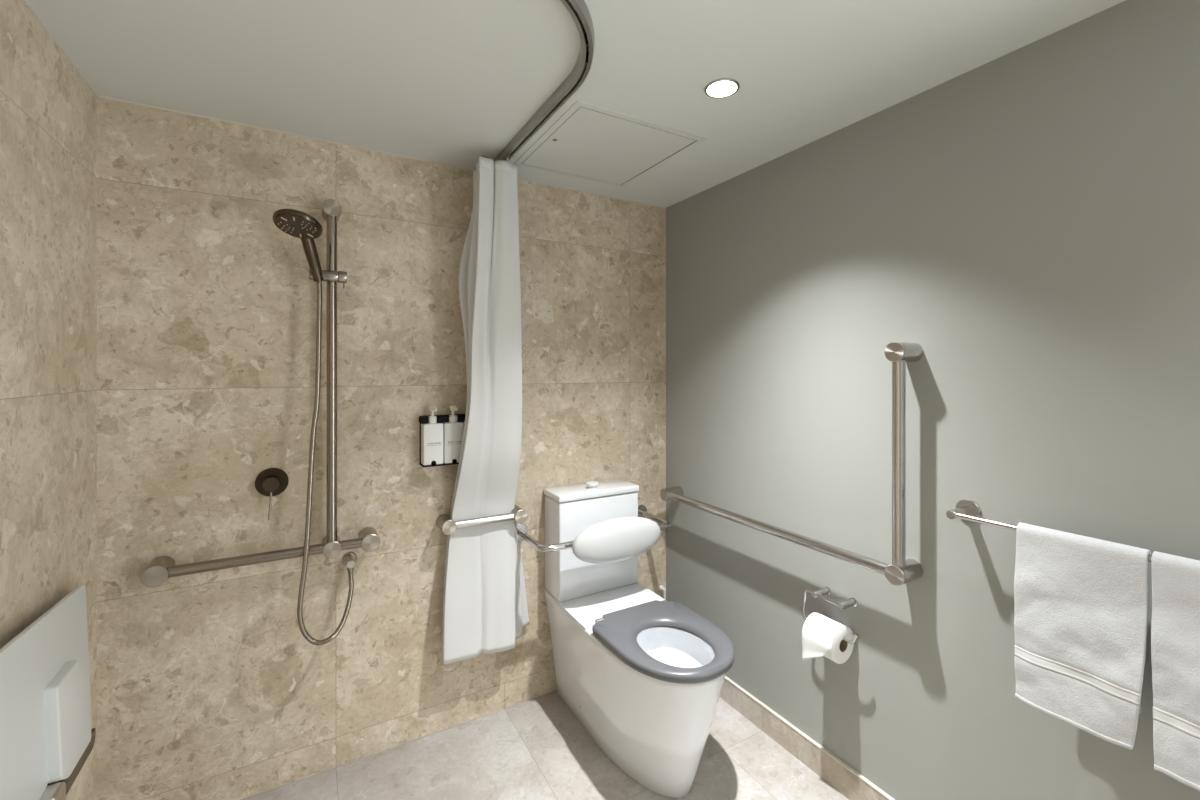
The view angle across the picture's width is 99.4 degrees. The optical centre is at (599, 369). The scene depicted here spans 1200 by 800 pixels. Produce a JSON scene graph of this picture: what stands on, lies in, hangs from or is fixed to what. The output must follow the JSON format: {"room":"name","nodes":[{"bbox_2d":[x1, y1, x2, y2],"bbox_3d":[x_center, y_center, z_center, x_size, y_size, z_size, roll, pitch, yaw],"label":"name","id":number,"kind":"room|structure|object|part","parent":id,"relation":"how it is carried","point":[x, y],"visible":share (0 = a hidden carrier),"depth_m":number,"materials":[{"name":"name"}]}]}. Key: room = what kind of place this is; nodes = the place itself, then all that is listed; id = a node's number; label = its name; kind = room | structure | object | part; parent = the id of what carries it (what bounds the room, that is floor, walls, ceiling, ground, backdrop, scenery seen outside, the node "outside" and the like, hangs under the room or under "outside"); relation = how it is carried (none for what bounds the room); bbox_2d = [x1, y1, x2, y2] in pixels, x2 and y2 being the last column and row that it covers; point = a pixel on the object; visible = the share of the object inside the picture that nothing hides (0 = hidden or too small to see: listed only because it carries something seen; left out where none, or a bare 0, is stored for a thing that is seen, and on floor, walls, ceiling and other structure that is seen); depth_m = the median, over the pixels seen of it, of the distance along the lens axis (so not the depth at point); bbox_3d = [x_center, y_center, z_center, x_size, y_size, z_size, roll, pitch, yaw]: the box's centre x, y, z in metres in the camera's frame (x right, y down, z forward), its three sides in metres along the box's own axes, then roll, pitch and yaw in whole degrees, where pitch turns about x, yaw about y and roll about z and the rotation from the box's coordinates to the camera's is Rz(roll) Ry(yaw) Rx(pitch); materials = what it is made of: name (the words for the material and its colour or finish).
{"room":"accessible bathroom","nodes":[
{"label":"accessible bathroom","id":0,"kind":"room"},
{"bbox_2d":[0,0,96,799],"bbox_3d":[-0.691,0.289,0.046,0.120,2.135,3.150,0,0,-30],"label":"wall","id":1,"kind":"structure","parent":0,"point":[48,112],"depth_m":1.16,"materials":[{"name":"stone"}]},
{"bbox_2d":[0,585,95,799],"bbox_3d":[-1.105,0.773,0.948,0.064,0.567,0.906,0,0,-30],"label":"folding shower seat","id":2,"kind":"object","parent":1,"relation":"attached to","point":[47,737],"visible":1,"depth_m":1.08,"materials":[{"name":"white plastic"}]},
{"bbox_3d":[-1.212,0.792,1.164,0.022,0.236,0.198,0,0,-30],"label":"folded leg","id":3,"kind":"part","parent":2,"relation":"part of","materials":[{"name":"white plastic"}]},
{"bbox_2d":[23,0,97,96],"bbox_3d":[-0.638,-0.776,0.077,0.003,0.004,3.150,0,0,-30],"label":"trim","id":4,"kind":"structure","parent":1,"relation":"attached to","point":[24,1],"depth_m":1.21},
{"bbox_2d":[97,97,665,799],"bbox_3d":[-0.584,0.289,1.995,2.250,2.135,0.120,0,0,-30],"label":"wall","id":5,"kind":"structure","parent":0,"point":[210,686],"depth_m":1.70,"materials":[{"name":"stone"}]},
{"bbox_2d":[141,199,379,586],"bbox_3d":[-1.032,0.029,1.606,0.617,1.168,0.108,0,0,-30],"label":"shower rail","id":6,"kind":"object","parent":5,"relation":"attached to","point":[161,568],"visible":0.99,"depth_m":1.66,"materials":[{"name":"silver metal"}]},
{"bbox_3d":[-1.278,0.582,1.475,0.059,0.059,0.088,0,0,-30],"label":"mounting post","id":7,"kind":"part","parent":6,"relation":"part of","materials":[{"name":"silver metal"}]},
{"bbox_2d":[272,208,323,281],"bbox_3d":[-0.903,-0.370,1.528,0.133,0.180,0.191,0,0,-30],"label":"shower head","id":8,"kind":"object","parent":6,"relation":"attached to","point":[295,223],"visible":1,"depth_m":1.51,"materials":[{"name":"grey metal"}]},
{"bbox_3d":[-0.889,-0.420,1.495,0.113,0.042,0.110,0,0,-30],"label":"spray plate","id":9,"kind":"part","parent":8,"relation":"part of","materials":[{"name":"grey metal"}]},
{"bbox_3d":[-0.898,-0.357,1.586,0.035,0.155,0.106,0,0,-1],"label":"handle","id":10,"kind":"part","parent":8,"relation":"part of","materials":[{"name":"grey metal"}]},
{"bbox_2d":[297,281,353,644],"bbox_3d":[-0.872,0.291,1.639,0.046,1.160,0.188,0,0,29],"label":"shower hose","id":11,"kind":"object","parent":8,"relation":"hanging from","point":[306,635],"visible":1,"depth_m":1.60,"materials":[{"name":"silver metal"}]},
{"bbox_3d":[-0.894,-0.528,1.696,0.055,0.055,0.088,0,0,-30],"label":"mounting post","id":12,"kind":"part","parent":6,"relation":"part of","materials":[{"name":"silver metal"}]},
{"bbox_3d":[-0.894,0.585,1.696,0.055,0.055,0.088,0,0,-30],"label":"mounting post","id":13,"kind":"part","parent":6,"relation":"part of","materials":[{"name":"silver metal"}]},
{"bbox_3d":[-0.846,-0.296,1.673,0.024,0.057,0.039,0,0,-30],"label":"clamp knob","id":14,"kind":"part","parent":6,"relation":"part of","materials":[{"name":"silver metal"}]},
{"bbox_3d":[-0.795,0.582,1.753,0.059,0.059,0.088,0,0,-30],"label":"mounting post","id":15,"kind":"part","parent":6,"relation":"part of","materials":[{"name":"silver metal"}]},
{"bbox_2d":[255,468,288,519],"bbox_3d":[-1.047,0.393,1.623,0.092,0.153,0.063,0,0,-30],"label":"shower mixer","id":16,"kind":"object","parent":5,"relation":"attached to","point":[270,482],"visible":1,"depth_m":1.63,"materials":[{"name":"metal"}]},
{"bbox_3d":[-1.041,0.426,1.606,0.007,0.088,0.029,0,0,-17],"label":"lever","id":17,"kind":"part","parent":16,"relation":"part of","materials":[{"name":"silver metal"}]},
{"bbox_2d":[342,552,356,571],"bbox_3d":[-0.852,0.661,1.737,0.047,0.060,0.059,0,0,-30],"label":"wall outlet","id":18,"kind":"object","parent":5,"relation":"attached to","point":[349,559],"visible":1,"depth_m":1.74,"materials":[{"name":"silver metal"}]},
{"bbox_2d":[98,95,665,208],"bbox_3d":[-0.553,-0.776,1.941,2.010,0.004,0.003,0,0,-30],"label":"trim","id":19,"kind":"structure","parent":5,"relation":"attached to","point":[98,95],"depth_m":1.73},
{"bbox_2d":[419,414,465,466],"bbox_3d":[-0.549,0.259,1.908,0.240,0.180,0.064,0,0,-30],"label":"holder","id":20,"kind":"object","parent":5,"relation":"attached to","point":[460,417],"visible":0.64,"depth_m":1.87,"materials":[{"name":"black metal"}]},
{"bbox_2d":[421,406,442,465],"bbox_3d":[-0.613,0.239,1.862,0.071,0.213,0.064,0,0,-30],"label":"pump bottle","id":21,"kind":"object","parent":20,"relation":"in","point":[431,432],"visible":0.99,"depth_m":1.85,"materials":[{"name":"white plastic"}]},
{"bbox_2d":[443,405,463,463],"bbox_3d":[-0.548,0.239,1.899,0.071,0.213,0.064,0,0,-30],"label":"pump bottle","id":22,"kind":"object","parent":20,"relation":"in","point":[453,430],"visible":0.96,"depth_m":1.88,"materials":[{"name":"white plastic"}]},
{"bbox_2d":[436,505,527,534],"bbox_3d":[-0.448,0.570,1.949,0.329,0.053,0.094,0,0,-30],"label":"grab rail","id":23,"kind":"object","parent":5,"relation":"attached to","point":[444,522],"visible":0.98,"depth_m":1.91,"materials":[{"name":"metal"}]},
{"bbox_3d":[-0.570,0.570,1.883,0.053,0.053,0.088,0,0,-30],"label":"mounting post","id":24,"kind":"part","parent":23,"relation":"part of","materials":[{"name":"silver metal"}]},
{"bbox_3d":[-0.330,0.570,2.021,0.053,0.053,0.088,0,0,-30],"label":"mounting post","id":25,"kind":"part","parent":23,"relation":"part of","materials":[{"name":"silver metal"}]},
{"bbox_2d":[516,504,669,563],"bbox_3d":[0.012,0.658,2.080,0.665,0.164,0.326,0,0,-30],"label":"backrest","id":26,"kind":"object","parent":5,"relation":"attached to","point":[623,538],"visible":0.97,"depth_m":1.94,"materials":[{"name":"plastic"}]},
{"bbox_2d":[572,517,660,563],"bbox_3d":[0.072,0.658,1.973,0.396,0.164,0.079,0,0,-30],"label":"cushion","id":27,"kind":"object","parent":26,"relation":"on","point":[623,538],"depth_m":1.93,"materials":[{"name":"white plastic"}]},
{"bbox_2d":[659,585,665,599],"bbox_3d":[0.290,1.063,2.408,0.045,0.072,0.036,0,0,-30],"label":"supply pipe","id":28,"kind":"object","parent":5,"relation":"attached to","point":[661,588],"visible":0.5,"depth_m":2.40,"materials":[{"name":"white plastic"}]},
{"bbox_2d":[241,690,848,799],"bbox_3d":[0.232,1.417,0.578,2.250,0.120,3.390,0,0,-30],"label":"floor","id":29,"kind":"structure","parent":0,"point":[537,748],"depth_m":1.73,"materials":[{"name":"tile"}]},
{"bbox_2d":[543,479,734,797],"bbox_3d":[0.134,0.912,1.857,0.385,0.889,0.830,0,0,-30],"label":"toilet","id":30,"kind":"object","parent":29,"relation":"on","point":[642,672],"visible":0.99,"depth_m":1.79,"materials":[{"name":"white ceramic"}]},
{"bbox_3d":[-0.033,0.507,2.148,0.380,0.028,0.157,0,0,-30],"label":"cistern lid","id":31,"kind":"part","parent":30,"relation":"part of","materials":[{"name":"white ceramic"}]},
{"bbox_3d":[0.227,0.896,1.697,0.385,0.030,0.460,0,0,-30],"label":"seat","id":32,"kind":"part","parent":30,"relation":"part of","materials":[{"name":"grey plastic"}]},
{"bbox_2d":[26,0,1125,207],"bbox_3d":[0.232,-0.838,0.578,2.250,0.120,3.390,0,0,-30],"label":"ceiling","id":33,"kind":"structure","parent":0,"point":[450,82],"depth_m":1.28,"materials":[{"name":"paint"}]},
{"bbox_2d":[494,0,593,160],"bbox_3d":[-0.352,-0.763,1.161,0.665,0.030,1.588,0,0,16],"label":"track","id":34,"kind":"object","parent":33,"relation":"attached to","point":[578,10],"visible":0.98,"depth_m":1.35,"materials":[{"name":"metal"}]},
{"bbox_2d":[442,155,528,663],"bbox_3d":[-0.383,0.151,1.881,0.370,1.840,0.265,0,0,-30],"label":"shower curtain","id":35,"kind":"object","parent":34,"relation":"hanging from","point":[485,608],"visible":0.98,"depth_m":1.86,"materials":[{"name":"white fabric"}]},
{"bbox_2d":[514,100,706,187],"bbox_3d":[0.016,-0.777,1.819,0.492,0.004,0.527,0,0,-30],"label":"access panel","id":36,"kind":"object","parent":33,"relation":"attached to","point":[589,142],"visible":0.99,"depth_m":1.77,"materials":[{"name":"paint"}]},
{"bbox_2d":[704,78,739,97],"bbox_3d":[0.336,-0.775,1.404,0.095,0.005,0.095,0,0,-30],"label":"recessed light","id":37,"kind":"object","parent":33,"relation":"in","point":[723,87],"visible":1,"depth_m":1.40,"materials":[{"name":"glass"}]},
{"bbox_2d":[666,0,1199,799],"bbox_3d":[1.155,0.289,1.109,0.120,2.135,3.150,0,0,-30],"label":"wall","id":38,"kind":"structure","parent":0,"point":[1027,219],"depth_m":1.37,"materials":[{"name":"grey paint"}]},
{"bbox_2d":[660,342,922,585],"bbox_3d":[0.589,0.258,1.877,0.094,0.670,1.100,0,0,-30],"label":"grab rail","id":39,"kind":"object","parent":38,"relation":"attached to","point":[902,570],"visible":1,"depth_m":1.41,"materials":[{"name":"metal"}]},
{"bbox_3d":[0.331,0.565,2.331,0.088,0.055,0.055,0,0,-30],"label":"mounting post","id":40,"kind":"part","parent":39,"relation":"part of","materials":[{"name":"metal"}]},
{"bbox_3d":[0.853,0.565,1.425,0.088,0.055,0.055,0,0,-30],"label":"mounting post","id":41,"kind":"part","parent":39,"relation":"part of","materials":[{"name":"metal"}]},
{"bbox_3d":[0.853,-0.050,1.425,0.088,0.055,0.055,0,0,-30],"label":"mounting post","id":42,"kind":"part","parent":39,"relation":"part of","materials":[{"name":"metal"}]},
{"bbox_2d":[720,678,887,799],"bbox_3d":[0.831,1.310,1.540,0.010,0.094,2.080,0,0,-30],"label":"baseboard","id":43,"kind":"structure","parent":38,"relation":"attached to","point":[843,780],"depth_m":1.76,"materials":[{"name":"tile"}]},
{"bbox_2d":[725,676,894,799],"bbox_3d":[0.831,1.261,1.540,0.012,0.004,2.080,0,0,-30],"label":"trim","id":44,"kind":"structure","parent":38,"relation":"attached to","point":[800,732],"depth_m":1.72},
{"bbox_2d":[802,586,858,643],"bbox_3d":[0.749,0.777,1.626,0.067,0.120,0.200,0,0,-30],"label":"toilet roll holder","id":45,"kind":"object","parent":38,"relation":"attached to","point":[852,601],"visible":0.86,"depth_m":1.62,"materials":[{"name":"metal"}]},
{"bbox_2d":[802,612,853,663],"bbox_3d":[0.722,0.861,1.614,0.114,0.142,0.108,0,0,-30],"label":"toilet roll","id":46,"kind":"object","parent":45,"relation":"on","point":[822,635],"visible":0.97,"depth_m":1.58,"materials":[{"name":"paper"}]},
{"bbox_2d":[946,499,1151,561],"bbox_3d":[1.076,0.365,1.036,0.090,0.057,0.675,0,0,-30],"label":"towel rail","id":47,"kind":"object","parent":38,"relation":"attached to","point":[969,510],"visible":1,"depth_m":1.28,"materials":[{"name":"metal"}]},
{"bbox_2d":[1014,522,1150,749],"bbox_3d":[1.005,0.543,1.072,0.073,0.389,0.209,0,0,-30],"label":"towel","id":48,"kind":"object","parent":47,"relation":"hanging from","point":[1081,602],"visible":1,"depth_m":1.05,"materials":[{"name":"white fabric"}]},
{"bbox_2d":[1151,551,1199,790],"bbox_3d":[1.114,0.549,0.881,0.076,0.400,0.221,0,0,-30],"label":"towel","id":49,"kind":"object","parent":47,"relation":"hanging from","point":[1175,623],"visible":1,"depth_m":0.94,"materials":[{"name":"white fabric"}]}
]}

